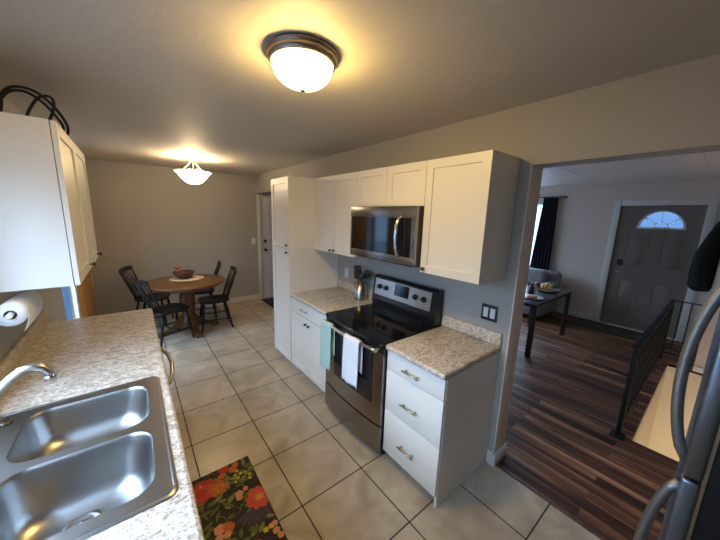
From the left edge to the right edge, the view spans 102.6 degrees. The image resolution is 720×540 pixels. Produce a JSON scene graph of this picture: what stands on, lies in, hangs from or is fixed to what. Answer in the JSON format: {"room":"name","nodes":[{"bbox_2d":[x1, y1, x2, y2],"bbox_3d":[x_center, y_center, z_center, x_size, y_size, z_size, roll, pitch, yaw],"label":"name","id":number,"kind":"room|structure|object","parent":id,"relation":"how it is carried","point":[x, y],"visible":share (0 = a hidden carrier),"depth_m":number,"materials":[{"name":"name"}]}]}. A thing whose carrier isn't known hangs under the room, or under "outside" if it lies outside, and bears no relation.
{"room":"kitchen","nodes":[
{"label":"kitchen","id":0,"kind":"room"},
{"bbox_2d":[0,97,75,360],"bbox_3d":[-1.891,0.223,1.419,0.140,2.452,7.550,-7,13,-38],"label":"wall","id":1,"kind":"structure","parent":0,"point":[53,301],"depth_m":2.02,"materials":[{"name":"grey paint"}]},
{"bbox_2d":[0,112,101,291],"bbox_3d":[-1.830,-0.371,1.676,0.373,0.760,1.065,-7,13,-38],"label":"upper cabinet","id":2,"kind":"object","parent":1,"relation":"attached to","point":[48,240],"visible":1,"depth_m":1.31,"materials":[{"name":"white paint"}]},
{"bbox_2d":[5,311,15,318],"bbox_3d":[-1.637,0.138,1.382,0.030,0.118,0.337,-7,13,-38],"label":"paper towel holder","id":3,"kind":"object","parent":2,"relation":"attached to","point":[10,314],"visible":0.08,"depth_m":1.26,"materials":[{"name":"white"}]},
{"bbox_2d":[0,290,42,331],"bbox_3d":[-1.636,0.193,1.390,0.106,0.139,0.282,-7,13,-38],"label":"paper towel roll","id":4,"kind":"object","parent":3,"relation":"on","point":[26,304],"visible":0.99,"depth_m":1.32,"materials":[{"name":"white paper"}]},
{"bbox_2d":[0,85,69,135],"bbox_3d":[-1.790,-0.848,1.565,0.309,0.217,0.360,-7,13,-38],"label":"basket","id":5,"kind":"object","parent":2,"relation":"on","point":[8,89],"visible":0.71,"depth_m":1.50,"materials":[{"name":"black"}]},
{"bbox_2d":[62,286,72,319],"bbox_3d":[-3.196,0.034,3.057,0.117,1.990,0.015,-7,13,-38],"label":"trim","id":6,"kind":"structure","parent":1,"relation":"attached to","point":[65,290],"depth_m":3.13,"materials":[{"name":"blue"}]},
{"bbox_2d":[71,285,81,317],"bbox_3d":[-3.155,0.021,3.159,0.030,2.130,0.105,-7,13,-38],"label":"trim","id":7,"kind":"structure","parent":1,"relation":"attached to","point":[74,288],"depth_m":3.19,"materials":[{"name":"white paint"}]},
{"bbox_2d":[77,269,97,317],"bbox_3d":[-3.596,-0.079,3.733,0.052,2.070,1.345,-7,13,-38],"label":"door","id":8,"kind":"structure","parent":1,"relation":"in","point":[86,295],"depth_m":3.74,"materials":[{"name":"brown wood"}]},
{"bbox_2d":[85,158,270,314],"bbox_3d":[-2.676,-0.553,5.429,3.940,2.452,0.150,-7,13,-38],"label":"wall","id":9,"kind":"structure","parent":0,"point":[147,218],"depth_m":4.82,"materials":[{"name":"grey paint"}]},
{"bbox_2d":[195,294,259,308],"bbox_3d":[-3.098,0.664,5.242,2.548,0.105,0.016,-7,13,-38],"label":"baseboard","id":10,"kind":"structure","parent":9,"relation":"attached to","point":[256,296],"depth_m":5.77,"materials":[{"name":"white"}]},
{"bbox_2d":[256,194,270,298],"bbox_3d":[-1.687,-0.493,6.163,0.990,2.125,0.078,-7,13,-38],"label":"trim","id":11,"kind":"structure","parent":9,"relation":"attached to","point":[259,197],"depth_m":5.82,"materials":[{"name":"white wood"}]},
{"bbox_2d":[261,199,273,297],"bbox_3d":[-1.672,-0.449,6.149,0.829,2.043,0.115,-7,13,-38],"label":"door","id":12,"kind":"structure","parent":9,"relation":"in","point":[266,212],"depth_m":5.97,"materials":[{"name":"white paint"}]},
{"bbox_2d":[0,0,719,186],"bbox_3d":[0.982,-1.358,3.413,7.500,0.103,7.600,-7,13,-38],"label":"ceiling","id":13,"kind":"structure","parent":0,"point":[162,83],"depth_m":1.37,"materials":[{"name":"beige paint"}]},
{"bbox_2d":[174,156,210,183],"bbox_3d":[-2.194,-1.305,3.792,0.426,0.338,0.426,-7,13,-38],"label":"pendant light","id":14,"kind":"object","parent":13,"relation":"hanging from","point":[193,176],"visible":1,"depth_m":3.71,"materials":[{"name":"white glass"}]},
{"bbox_2d":[265,33,338,92],"bbox_3d":[-0.254,-0.869,1.277,0.316,0.151,0.316,-7,13,-38],"label":"ceiling light","id":15,"kind":"object","parent":13,"relation":"attached to","point":[304,63],"visible":1,"depth_m":1.18,"materials":[{"name":"white glass"}]},
{"bbox_2d":[154,299,702,539],"bbox_3d":[0.915,1.139,3.825,7.450,0.060,7.500,-7,13,-38],"label":"floor","id":16,"kind":"structure","parent":0,"point":[236,396],"depth_m":2.26,"materials":[{"name":"tile"}]},
{"bbox_2d":[119,265,173,325],"bbox_3d":[-3.265,0.401,4.441,0.561,0.911,0.430,-2,11,-20],"label":"dining chair","id":17,"kind":"object","parent":16,"relation":"on","point":[160,297],"visible":0.56,"depth_m":4.37,"materials":[{"name":"black paint"}]},
{"bbox_2d":[131,277,194,347],"bbox_3d":[-2.647,0.523,3.893,0.430,0.911,0.561,8,12,31],"label":"dining chair","id":18,"kind":"object","parent":16,"relation":"on","point":[167,309],"visible":0.85,"depth_m":3.76,"materials":[{"name":"black paint"}]},
{"bbox_2d":[161,348,174,383],"bbox_3d":[-1.486,0.984,1.723,0.692,0.870,0.606,-7,13,-38],"label":"dishwasher","id":19,"kind":"object","parent":16,"relation":"on","point":[172,368],"visible":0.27,"depth_m":1.81,"materials":[{"name":"silver metal"}]},
{"bbox_2d":[141,274,224,338],"bbox_3d":[-2.551,0.529,4.273,1.050,0.760,1.050,-7,13,-38],"label":"dining table","id":20,"kind":"object","parent":16,"relation":"on","point":[186,289],"visible":0.78,"depth_m":4.15,"materials":[{"name":"brown wood"}]},
{"bbox_2d":[169,275,203,281],"bbox_3d":[-2.606,0.122,4.350,0.456,0.005,0.456,-7,13,-38],"label":"placemat","id":21,"kind":"object","parent":20,"relation":"on","point":[194,277],"visible":0.81,"depth_m":4.27,"materials":[{"name":"beige fabric"}]},
{"bbox_2d":[173,270,194,278],"bbox_3d":[-2.638,0.070,4.326,0.286,0.105,0.286,-7,13,-38],"label":"bowl","id":22,"kind":"object","parent":21,"relation":"on","point":[185,274],"visible":0.91,"depth_m":4.25,"materials":[{"name":"brown wood"}]},
{"bbox_2d":[174,264,180,272],"bbox_3d":[-2.691,-0.014,4.268,0.079,0.143,0.076,3,11,4],"label":"bird ornament","id":23,"kind":"object","parent":22,"relation":"in","point":[176,267],"visible":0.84,"depth_m":4.24,"materials":[{"name":"ceramic"}]},
{"bbox_2d":[194,261,220,316],"bbox_3d":[-2.662,0.326,4.942,0.561,0.911,0.430,-4,12,-27],"label":"dining chair","id":24,"kind":"object","parent":16,"relation":"on","point":[218,266],"visible":0.42,"depth_m":4.86,"materials":[{"name":"black paint"}]},
{"bbox_2d":[197,266,236,332],"bbox_3d":[-2.204,0.426,4.482,0.561,0.911,0.430,-5,13,-33],"label":"dining chair","id":25,"kind":"object","parent":16,"relation":"on","point":[211,299],"visible":0.99,"depth_m":4.45,"materials":[{"name":"black paint"}]},
{"bbox_2d":[192,456,287,539],"bbox_3d":[-0.737,1.457,1.660,0.440,0.009,0.855,-7,13,-38],"label":"kitchen rug","id":26,"kind":"object","parent":16,"relation":"on","point":[232,502],"visible":0.97,"depth_m":1.75,"materials":[{"name":"multicoloured fabric"}]},
{"bbox_2d":[271,176,338,367],"bbox_3d":[-0.667,0.033,3.478,0.659,2.144,0.468,-7,13,-38],"label":"pantry cabinet","id":27,"kind":"object","parent":16,"relation":"on","point":[297,266],"visible":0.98,"depth_m":3.20,"materials":[{"name":"white paint"}]},
{"bbox_2d":[291,297,325,391],"bbox_3d":[-0.304,0.757,3.122,0.652,0.874,0.761,-7,13,-38],"label":"base cabinet","id":28,"kind":"object","parent":16,"relation":"on","point":[306,322],"visible":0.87,"depth_m":2.94,"materials":[{"name":"white paint"}]},
{"bbox_2d":[290,279,372,315],"bbox_3d":[-0.283,0.262,3.034,0.640,0.129,0.761,-7,13,-38],"label":"countertop","id":29,"kind":"structure","parent":28,"relation":"on","point":[323,301],"depth_m":3.00,"materials":[{"name":"stone"}]},
{"bbox_2d":[354,281,366,300],"bbox_3d":[0.002,0.215,2.983,0.128,0.176,0.128,-7,13,-38],"label":"utensil crock","id":30,"kind":"object","parent":29,"relation":"on","point":[359,289],"visible":0.93,"depth_m":2.93,"materials":[{"name":"silver metal"}]},
{"bbox_2d":[354,269,359,283],"bbox_3d":[-0.034,0.140,2.954,0.064,0.306,0.020,8,12,30],"label":"spatula","id":31,"kind":"object","parent":30,"relation":"in","point":[356,271],"visible":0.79,"depth_m":2.93,"materials":[{"name":"black plastic"}]},
{"bbox_2d":[354,265,360,283],"bbox_3d":[-0.026,0.116,2.995,0.090,0.338,0.015,8,12,29],"label":"slotted turner","id":32,"kind":"object","parent":30,"relation":"in","point":[355,266],"visible":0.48,"depth_m":2.97,"materials":[{"name":"black plastic"}]},
{"bbox_2d":[359,273,363,283],"bbox_3d":[0.011,0.165,2.911,0.036,0.276,0.069,-7,13,-38],"label":"spoon","id":33,"kind":"object","parent":30,"relation":"in","point":[361,275],"visible":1,"depth_m":2.88,"materials":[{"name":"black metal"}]},
{"bbox_2d":[364,270,369,282],"bbox_3d":[0.059,0.146,2.939,0.086,0.306,0.028,9,13,34],"label":"serving spoon","id":34,"kind":"object","parent":30,"relation":"in","point":[366,273],"visible":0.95,"depth_m":2.91,"materials":[{"name":"black plastic"}]},
{"bbox_2d":[325,273,443,453],"bbox_3d":[0.136,0.721,2.475,0.698,1.210,0.757,-7,13,-38],"label":"range","id":35,"kind":"object","parent":16,"relation":"on","point":[399,309],"visible":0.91,"depth_m":2.31,"materials":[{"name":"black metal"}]},
{"bbox_2d":[320,319,334,370],"bbox_3d":[-0.281,0.637,2.457,0.058,0.414,0.157,-7,13,-38],"label":"hand towel","id":36,"kind":"object","parent":35,"relation":"hanging from","point":[327,336],"visible":0.98,"depth_m":2.43,"materials":[{"name":"teal fabric"}]},
{"bbox_2d":[342,333,362,388],"bbox_3d":[-0.063,0.677,2.166,0.058,0.376,0.187,-7,13,-38],"label":"hand towel","id":37,"kind":"object","parent":35,"relation":"hanging from","point":[352,355],"visible":1,"depth_m":2.14,"materials":[{"name":"white fabric"}]},
{"bbox_2d":[326,303,439,346],"bbox_3d":[0.162,0.425,2.433,0.648,0.023,0.757,-7,13,-38],"label":"cooktop","id":38,"kind":"object","parent":35,"relation":"in","point":[380,325],"depth_m":2.33,"materials":[{"name":"black glass"}]},
{"bbox_2d":[383,351,499,507],"bbox_3d":[0.550,0.984,2.054,0.652,0.874,0.471,-7,13,-38],"label":"base cabinet","id":39,"kind":"object","parent":16,"relation":"on","point":[437,430],"visible":0.93,"depth_m":1.85,"materials":[{"name":"white painted wood"},{"name":"metal"}]},
{"bbox_2d":[386,315,502,379],"bbox_3d":[0.572,0.489,1.965,0.640,0.129,0.477,-7,13,-38],"label":"countertop","id":40,"kind":"structure","parent":39,"relation":"on","point":[444,351],"depth_m":1.95,"materials":[{"name":"stone"}]},
{"bbox_2d":[523,267,561,320],"bbox_3d":[2.910,0.310,6.082,0.855,0.860,2.030,-7,13,-38],"label":"sofa","id":41,"kind":"object","parent":16,"relation":"on","point":[542,276],"visible":0.17,"depth_m":5.46,"materials":[{"name":"grey fabric"}]},
{"bbox_2d":[527,267,548,283],"bbox_3d":[3.313,0.148,5.822,0.240,0.420,0.825,-7,13,-38],"label":"cushion","id":42,"kind":"object","parent":41,"relation":"on","point":[541,276],"depth_m":5.53,"materials":[{"name":"grey fabric"}]},
{"bbox_2d":[524,286,571,357],"bbox_3d":[2.586,0.697,4.341,1.330,0.720,0.540,-7,13,-38],"label":"side table","id":43,"kind":"object","parent":16,"relation":"on","point":[533,304],"visible":0.66,"depth_m":4.00,"materials":[{"name":"brown wood"}]},
{"bbox_2d":[528,283,533,294],"bbox_3d":[2.488,0.270,4.185,0.072,0.169,0.072,-7,13,-38],"label":"glass bottle","id":44,"kind":"object","parent":43,"relation":"on","point":[531,287],"visible":0.91,"depth_m":4.16,"materials":[{"name":"brown glass"}]},
{"bbox_2d":[525,294,543,299],"bbox_3d":[2.389,0.378,3.999,0.270,0.020,0.270,-7,13,-38],"label":"dinner plate","id":45,"kind":"object","parent":43,"relation":"on","point":[526,295],"visible":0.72,"depth_m":3.98,"materials":[{"name":"white ceramic"}]},
{"bbox_2d":[537,287,559,292],"bbox_3d":[2.892,0.310,4.439,0.412,0.023,0.280,-7,13,-38],"label":"fruit tray","id":46,"kind":"object","parent":43,"relation":"on","point":[551,290],"visible":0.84,"depth_m":4.44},
{"bbox_2d":[496,463,608,539],"bbox_3d":[1.292,1.509,1.761,0.033,0.016,0.933,-7,13,-38],"label":"trim","id":47,"kind":"structure","parent":16,"relation":"on","point":[594,532],"depth_m":1.83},
{"bbox_2d":[572,318,641,340],"bbox_3d":[4.273,1.016,4.843,0.500,0.012,1.070,-7,13,-38],"label":"door mat","id":48,"kind":"object","parent":16,"relation":"on","point":[625,333],"visible":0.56,"depth_m":4.88,"materials":[{"name":"black fabric"}]},
{"bbox_2d":[609,299,676,440],"bbox_3d":[3.117,0.896,3.088,2.440,0.824,0.090,-7,13,-38],"label":"stair railing","id":49,"kind":"object","parent":16,"relation":"on","point":[649,347],"visible":1,"depth_m":2.71,"materials":[{"name":"black metal"}]},
{"bbox_2d":[663,300,702,360],"bbox_3d":[4.160,0.773,3.691,0.028,0.728,0.281,-7,13,-38],"label":"stair railing","id":50,"kind":"object","parent":49,"relation":"attached to","point":[670,353],"visible":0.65,"depth_m":3.71,"materials":[{"name":"black metal"}]},
{"bbox_2d":[633,285,719,539],"bbox_3d":[1.349,0.836,0.788,0.740,1.680,0.784,-7,13,-38],"label":"refrigerator","id":51,"kind":"object","parent":16,"relation":"on","point":[692,512],"visible":1,"depth_m":0.76,"materials":[{"name":"silver metal"}]},
{"bbox_3d":[-0.360,1.294,0.246,0.638,0.874,1.294,-7,13,-38],"label":"base cabinet","id":52,"kind":"object","parent":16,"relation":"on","visible":0},
{"bbox_2d":[0,308,204,539],"bbox_3d":[-1.011,0.621,0.994,0.650,0.129,3.480,-7,13,-38],"label":"countertop","id":53,"kind":"structure","parent":52,"relation":"on","point":[92,353],"depth_m":1.51,"materials":[{"name":"stone"}]},
{"bbox_2d":[0,363,57,397],"bbox_3d":[-1.095,0.485,0.878,0.258,0.347,0.158,-7,13,-38],"label":"kitchen faucet","id":54,"kind":"object","parent":53,"relation":"on","point":[49,374],"visible":1,"depth_m":0.92,"materials":[{"name":"silver metal"}]},
{"bbox_2d":[0,376,177,539],"bbox_3d":[-1.024,0.735,1.040,0.561,0.204,0.816,-7,13,-38],"label":"sink","id":55,"kind":"object","parent":53,"relation":"in","point":[78,467],"visible":0.98,"depth_m":1.05,"materials":[{"name":"metal"}]},
{"bbox_2d":[0,418,13,427],"bbox_3d":[-1.398,0.599,1.134,0.048,0.012,0.047,-7,13,-38],"label":"cover","id":56,"kind":"object","parent":55,"relation":"on","point":[5,422],"visible":1,"depth_m":1.13,"materials":[{"name":"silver metal"}]},
{"bbox_2d":[253,54,719,455],"bbox_3d":[0.239,-0.002,2.977,0.155,2.452,7.400,-7,13,-38],"label":"wall","id":57,"kind":"structure","parent":0,"point":[672,110],"depth_m":1.69,"materials":[{"name":"grey paint"}]},
{"bbox_2d":[314,172,360,257],"bbox_3d":[-0.148,-0.560,2.967,0.359,0.760,0.763,-7,13,-38],"label":"upper cabinet","id":58,"kind":"object","parent":57,"relation":"attached to","point":[334,196],"visible":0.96,"depth_m":2.86,"materials":[{"name":"white paint"}]},
{"bbox_2d":[345,268,348,277],"bbox_3d":[-0.157,0.033,3.356,0.011,0.115,0.075,-7,13,-38],"label":"power outlet","id":59,"kind":"object","parent":57,"relation":"attached to","point":[346,269],"visible":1,"depth_m":3.35,"materials":[{"name":"white plastic"}]},
{"bbox_2d":[357,160,427,206],"bbox_3d":[0.341,-0.663,2.345,0.331,0.298,0.760,-7,13,-38],"label":"upper cabinet","id":60,"kind":"object","parent":57,"relation":"attached to","point":[404,184],"visible":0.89,"depth_m":2.19,"materials":[{"name":"white paint"}]},
{"bbox_2d":[350,206,423,266],"bbox_3d":[0.283,-0.297,2.377,0.450,0.431,0.754,-7,13,-38],"label":"microwave","id":61,"kind":"object","parent":60,"relation":"attached to","point":[391,234],"visible":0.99,"depth_m":2.18,"materials":[{"name":"silver metal"}]},
{"bbox_2d":[420,150,519,284],"bbox_3d":[0.697,-0.336,1.911,0.359,0.760,0.451,-7,13,-38],"label":"upper cabinet","id":62,"kind":"object","parent":57,"relation":"attached to","point":[469,205],"visible":1,"depth_m":1.77,"materials":[{"name":"white paint"}]},
{"bbox_2d":[481,303,497,322],"bbox_3d":[0.906,0.300,2.025,0.011,0.115,0.115,-7,13,-38],"label":"light switch","id":63,"kind":"object","parent":57,"relation":"attached to","point":[489,312],"visible":1,"depth_m":2.02,"materials":[{"name":"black plastic"}]},
{"bbox_2d":[486,443,506,466],"bbox_3d":[1.024,1.369,2.164,0.178,0.105,0.062,-7,13,-38],"label":"baseboard","id":64,"kind":"structure","parent":57,"relation":"attached to","point":[492,458],"depth_m":2.12,"materials":[{"name":"white wood"}]},
{"bbox_2d":[493,165,542,452],"bbox_3d":[1.062,0.392,1.975,0.159,2.097,0.011,-7,13,-38],"label":"trim","id":65,"kind":"structure","parent":57,"relation":"attached to","point":[535,178],"depth_m":1.93,"materials":[{"name":"beige paint"}]},
{"bbox_2d":[539,177,719,343],"bbox_3d":[4.239,-0.318,5.330,0.140,2.452,6.200,-7,13,-38],"label":"wall","id":66,"kind":"structure","parent":0,"point":[583,218],"depth_m":5.24,"materials":[{"name":"beige paint"}]},
{"bbox_2d":[539,196,567,197],"bbox_3d":[3.333,-1.522,6.128,0.094,0.040,1.860,-7,13,-38],"label":"curtain rod","id":67,"kind":"object","parent":66,"relation":"attached to","point":[561,196],"visible":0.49,"depth_m":5.54,"materials":[{"name":"black metal"}]},
{"bbox_2d":[530,198,558,269],"bbox_3d":[3.663,-0.607,5.776,0.056,1.622,0.379,-7,13,-38],"label":"curtain","id":68,"kind":"object","parent":67,"relation":"hanging from","point":[541,255],"visible":0.84,"depth_m":5.73,"materials":[{"name":"black fabric"}]},
{"bbox_2d":[554,307,686,336],"bbox_3d":[3.704,0.726,6.046,0.016,0.105,4.480,-7,13,-38],"label":"baseboard","id":69,"kind":"structure","parent":66,"relation":"attached to","point":[558,309],"depth_m":5.50,"materials":[{"name":"white"}]},
{"bbox_2d":[600,205,707,338],"bbox_3d":[4.689,0.000,4.707,0.110,2.050,0.946,-7,13,-38],"label":"door","id":70,"kind":"structure","parent":66,"relation":"in","point":[655,247],"depth_m":4.68,"materials":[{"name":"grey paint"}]},
{"bbox_2d":[636,211,685,229],"bbox_3d":[4.757,-0.787,4.542,0.062,0.290,0.550,-7,13,-38],"label":"fan light","id":71,"kind":"object","parent":70,"relation":"attached to","point":[645,220],"depth_m":4.55,"materials":[{"name":"blue glass"}]},
{"bbox_2d":[593,199,719,341],"bbox_3d":[4.721,-0.030,4.726,0.170,2.180,1.130,-7,13,-38],"label":"trim","id":72,"kind":"structure","parent":66,"relation":"attached to","point":[712,204],"depth_m":4.54,"materials":[{"name":"white"}]},
{"bbox_2d":[632,364,701,461],"bbox_3d":[3.437,2.662,2.960,2.470,2.580,1.160,-7,13,-38],"label":"wall","id":73,"kind":"structure","parent":0,"point":[653,432],"depth_m":3.82,"materials":[{"name":"beige paint"}]},
{"bbox_2d":[694,268,719,368],"bbox_3d":[5.109,0.102,3.237,1.119,2.450,1.365,-7,13,-38],"label":"wall","id":74,"kind":"structure","parent":0,"point":[705,343],"depth_m":3.54,"materials":[{"name":"beige paint"}]},
{"bbox_2d":[692,366,703,373],"bbox_3d":[4.444,1.305,3.351,0.020,0.065,0.765,-7,13,-38],"label":"trim","id":75,"kind":"structure","parent":74,"relation":"attached to","point":[695,369],"depth_m":3.60,"materials":[{"name":"white"}]},
{"bbox_3d":[-1.294,0.660,6.013,1.270,0.060,1.350,-7,13,-38],"label":"floor","id":76,"kind":"structure","parent":0,"visible":0},
{"bbox_2d":[261,297,273,307],"bbox_3d":[-1.456,0.631,5.943,0.905,0.012,0.750,-7,13,-38],"label":"door mat","id":77,"kind":"object","parent":76,"relation":"on","point":[270,301],"visible":0.24,"depth_m":5.82,"materials":[{"name":"black fabric"}]},
{"bbox_3d":[4.840,-0.755,3.769,0.016,0.029,0.066,-7,13,-38],"label":"coat hook","id":78,"kind":"object","parent":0,"visible":0},
{"bbox_2d":[687,221,719,291],"bbox_3d":[4.737,-0.230,3.934,0.526,1.035,0.252,-7,13,-38],"label":"coat","id":79,"kind":"object","parent":78,"relation":"hanging from","point":[704,265],"visible":1,"depth_m":3.83,"materials":[{"name":"black fabric"}]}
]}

